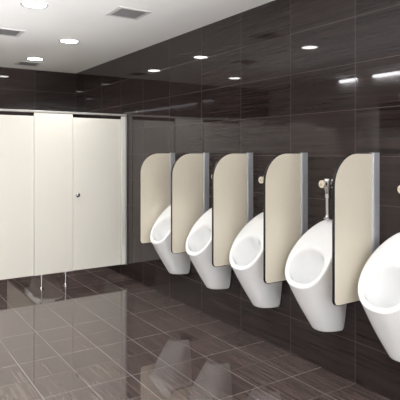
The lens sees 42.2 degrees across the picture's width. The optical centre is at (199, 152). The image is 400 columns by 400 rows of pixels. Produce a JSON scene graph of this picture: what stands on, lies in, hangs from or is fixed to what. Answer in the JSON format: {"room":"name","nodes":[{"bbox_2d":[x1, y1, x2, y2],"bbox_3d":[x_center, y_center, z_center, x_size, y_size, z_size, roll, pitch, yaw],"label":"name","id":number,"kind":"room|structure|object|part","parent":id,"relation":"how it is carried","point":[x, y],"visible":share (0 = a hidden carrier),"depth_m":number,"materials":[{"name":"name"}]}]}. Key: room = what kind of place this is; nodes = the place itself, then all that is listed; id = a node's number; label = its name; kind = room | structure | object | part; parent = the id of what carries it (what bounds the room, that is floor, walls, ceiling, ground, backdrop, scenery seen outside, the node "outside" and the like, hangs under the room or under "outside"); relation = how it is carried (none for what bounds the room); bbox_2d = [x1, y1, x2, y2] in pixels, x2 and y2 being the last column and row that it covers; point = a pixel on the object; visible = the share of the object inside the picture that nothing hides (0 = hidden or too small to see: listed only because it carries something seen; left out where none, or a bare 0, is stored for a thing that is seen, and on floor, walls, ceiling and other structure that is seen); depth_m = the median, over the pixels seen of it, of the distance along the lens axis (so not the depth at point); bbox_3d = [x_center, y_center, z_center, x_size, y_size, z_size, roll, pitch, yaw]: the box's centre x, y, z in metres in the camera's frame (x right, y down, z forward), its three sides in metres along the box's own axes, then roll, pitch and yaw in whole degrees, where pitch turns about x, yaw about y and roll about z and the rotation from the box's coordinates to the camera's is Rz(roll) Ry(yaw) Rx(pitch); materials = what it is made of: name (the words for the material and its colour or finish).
{"room":"public restroom","nodes":[
{"label":"public restroom","id":0,"kind":"room"},
{"bbox_2d":[0,67,75,117],"bbox_3d":[-3.467,0.155,6.767,3.770,2.690,0.120,0,0,-33],"label":"wall","id":1,"kind":"structure","parent":0,"point":[21,89],"depth_m":7.42,"materials":[{"name":"tile"}]},
{"bbox_2d":[0,0,273,72],"bbox_3d":[-0.937,-1.240,2.913,4.010,0.100,9.340,0,0,-33],"label":"ceiling","id":2,"kind":"structure","parent":0,"point":[103,38],"depth_m":4.87,"materials":[{"name":"paint"}]},
{"bbox_2d":[0,28,24,36],"bbox_3d":[-1.905,-1.187,5.089,0.300,0.006,0.300,0,0,-33],"label":"ceiling vent","id":3,"kind":"object","parent":2,"relation":"in","point":[3,31],"visible":1,"depth_m":5.10,"materials":[{"name":"metal"}]},
{"bbox_2d":[14,61,41,65],"bbox_3d":[-2.289,-1.187,6.895,0.300,0.006,0.300,0,0,-33],"label":"ceiling vent","id":4,"kind":"object","parent":2,"relation":"in","point":[25,63],"visible":1,"depth_m":6.86,"materials":[{"name":"metal"}]},
{"bbox_2d":[20,1,48,8],"bbox_3d":[-1.327,-1.188,4.153,0.220,0.004,0.220,0,0,-33],"label":"recessed light","id":5,"kind":"object","parent":2,"relation":"in","point":[30,4],"visible":1,"depth_m":4.14,"materials":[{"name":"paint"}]},
{"bbox_2d":[26,57,43,60],"bbox_3d":[-2.086,-1.188,6.550,0.220,0.004,0.220,0,0,-33],"label":"recessed light","id":6,"kind":"object","parent":2,"relation":"in","point":[28,58],"visible":1,"depth_m":6.51,"materials":[{"name":"white"}]},
{"bbox_2d":[58,39,79,43],"bbox_3d":[-1.392,-1.188,5.510,0.220,0.004,0.220,0,0,-33],"label":"recessed light","id":7,"kind":"object","parent":2,"relation":"in","point":[70,41],"visible":1,"depth_m":5.51,"materials":[{"name":"white"}]},
{"bbox_2d":[105,6,151,19],"bbox_3d":[-0.609,-1.187,4.409,0.300,0.006,0.300,0,0,-33],"label":"ceiling vent","id":8,"kind":"object","parent":2,"relation":"in","point":[123,12],"visible":1,"depth_m":4.40,"materials":[{"name":"metal"}]},
{"bbox_2d":[0,267,390,399],"bbox_3d":[-0.937,1.550,2.913,4.010,0.100,9.340,0,0,-33],"label":"floor","id":9,"kind":"structure","parent":0,"point":[106,334],"depth_m":3.86,"materials":[{"name":"tile"}]},
{"bbox_2d":[0,109,126,289],"bbox_3d":[-2.800,0.516,5.753,3.762,1.966,1.347,0,0,-33],"label":"stall","id":10,"kind":"object","parent":9,"relation":"on","point":[63,177],"visible":1,"depth_m":5.81,"materials":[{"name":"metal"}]},
{"bbox_3d":[-2.070,0.468,5.500,0.590,1.744,0.020,0,0,-33],"label":"door","id":11,"kind":"part","parent":10,"relation":"part of","materials":[{"name":"beige laminate"}]},
{"bbox_3d":[-2.464,-0.456,5.239,3.760,0.022,0.036,0,0,-33],"label":"head rail","id":12,"kind":"part","parent":10,"relation":"part of","materials":[{"name":"metal"}]},
{"bbox_3d":[-1.204,0.468,6.069,0.587,1.744,0.020,0,0,-33],"label":"door","id":13,"kind":"part","parent":10,"relation":"part of","materials":[{"name":"beige laminate"}]},
{"bbox_3d":[-0.926,0.451,6.250,0.050,1.782,0.034,0,0,-33],"label":"post","id":14,"kind":"part","parent":10,"relation":"part of","materials":[{"name":"silver metal"}]},
{"bbox_2d":[76,0,399,399],"bbox_3d":[0.689,0.155,3.981,0.120,2.690,9.340,0,0,-33],"label":"wall","id":15,"kind":"structure","parent":0,"point":[320,79],"depth_m":4.02,"materials":[{"name":"tile"}]},
{"bbox_2d":[139,153,174,243],"bbox_3d":[-0.429,0.448,5.213,0.394,0.900,0.036,0,0,-33],"label":"screen","id":16,"kind":"object","parent":15,"relation":"attached to","point":[155,169],"visible":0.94,"depth_m":5.18,"materials":[{"name":"beige laminate"}]},
{"bbox_3d":[-0.448,0.448,5.200,0.350,0.896,0.018,0,0,-33],"label":"edge trim","id":17,"kind":"part","parent":16,"relation":"part of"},
{"bbox_3d":[-0.290,0.448,5.304,0.062,0.900,0.036,0,0,-33],"label":"wall post","id":18,"kind":"part","parent":16,"relation":"part of","materials":[{"name":"metal"}]},
{"bbox_2d":[150,205,190,273],"bbox_3d":[-0.295,0.816,5.052,0.348,0.728,0.365,0,0,-33],"label":"urinal","id":19,"kind":"object","parent":15,"relation":"attached to","point":[160,235],"visible":0.5,"depth_m":5.01,"materials":[{"name":"white ceramic"}]},
{"bbox_2d":[171,153,208,253],"bbox_3d":[-0.089,0.448,4.695,0.394,0.900,0.036,0,0,-33],"label":"screen","id":20,"kind":"object","parent":15,"relation":"attached to","point":[190,171],"visible":0.91,"depth_m":4.67,"materials":[{"name":"beige laminate"}]},
{"bbox_3d":[-0.108,0.448,4.683,0.350,0.896,0.018,0,0,-33],"label":"edge trim","id":21,"kind":"part","parent":20,"relation":"part of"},
{"bbox_3d":[0.050,0.448,4.786,0.062,0.900,0.036,0,0,-33],"label":"wall post","id":22,"kind":"part","parent":20,"relation":"part of","materials":[{"name":"metal"}]},
{"bbox_2d":[185,208,231,288],"bbox_3d":[0.067,0.816,4.500,0.348,0.728,0.365,0,0,-33],"label":"urinal","id":23,"kind":"object","parent":15,"relation":"attached to","point":[198,246],"visible":0.62,"depth_m":4.46,"materials":[{"name":"white ceramic"}]},
{"bbox_2d":[212,153,252,266],"bbox_3d":[0.262,0.448,4.160,0.394,0.900,0.036,0,0,-33],"label":"screen","id":24,"kind":"object","parent":15,"relation":"attached to","point":[232,174],"visible":0.94,"depth_m":4.13,"materials":[{"name":"beige laminate"}]},
{"bbox_3d":[0.401,0.448,4.251,0.062,0.900,0.036,0,0,-33],"label":"wall post","id":25,"kind":"part","parent":24,"relation":"part of","materials":[{"name":"metal"}]},
{"bbox_2d":[229,212,281,307],"bbox_3d":[0.421,0.816,3.961,0.348,0.728,0.365,0,0,-33],"label":"urinal","id":26,"kind":"object","parent":15,"relation":"attached to","point":[246,252],"visible":0.7,"depth_m":3.93,"materials":[{"name":"white ceramic"}]},
{"bbox_2d":[263,153,307,283],"bbox_3d":[0.602,0.448,3.642,0.394,0.900,0.036,0,0,-33],"label":"screen","id":27,"kind":"object","parent":15,"relation":"attached to","point":[285,182],"visible":0.94,"depth_m":3.62,"materials":[{"name":"beige laminate"}]},
{"bbox_3d":[0.741,0.448,3.733,0.062,0.900,0.036,0,0,-33],"label":"wall post","id":28,"kind":"part","parent":27,"relation":"part of","materials":[{"name":"metal"}]},
{"bbox_2d":[285,219,346,331],"bbox_3d":[0.766,0.816,3.435,0.348,0.728,0.365,0,0,-33],"label":"urinal","id":29,"kind":"object","parent":15,"relation":"attached to","point":[308,268],"visible":0.84,"depth_m":3.40,"materials":[{"name":"white ceramic"}]},
{"bbox_2d":[319,178,332,219],"bbox_3d":[0.859,0.308,3.496,0.124,0.278,0.068,0,0,-33],"label":"valve","id":30,"kind":"object","parent":15,"relation":"attached to","point":[326,183],"visible":0.98,"depth_m":3.48,"materials":[{"name":"silver metal"}]},
{"bbox_2d":[332,153,379,305],"bbox_3d":[0.941,0.448,3.126,0.394,0.900,0.036,0,0,-33],"label":"screen","id":31,"kind":"object","parent":15,"relation":"attached to","point":[356,178],"visible":0.94,"depth_m":3.10,"materials":[{"name":"beige laminate"}]},
{"bbox_3d":[1.080,0.448,3.217,0.062,0.900,0.036,0,0,-33],"label":"wall post","id":32,"kind":"part","parent":31,"relation":"part of","materials":[{"name":"metal"}]},
{"bbox_2d":[358,232,399,361],"bbox_3d":[1.101,0.816,2.924,0.348,0.728,0.365,0,0,-33],"label":"urinal","id":33,"kind":"object","parent":15,"relation":"attached to","point":[379,279],"visible":1,"depth_m":2.97,"materials":[{"name":"white ceramic"}]}
]}

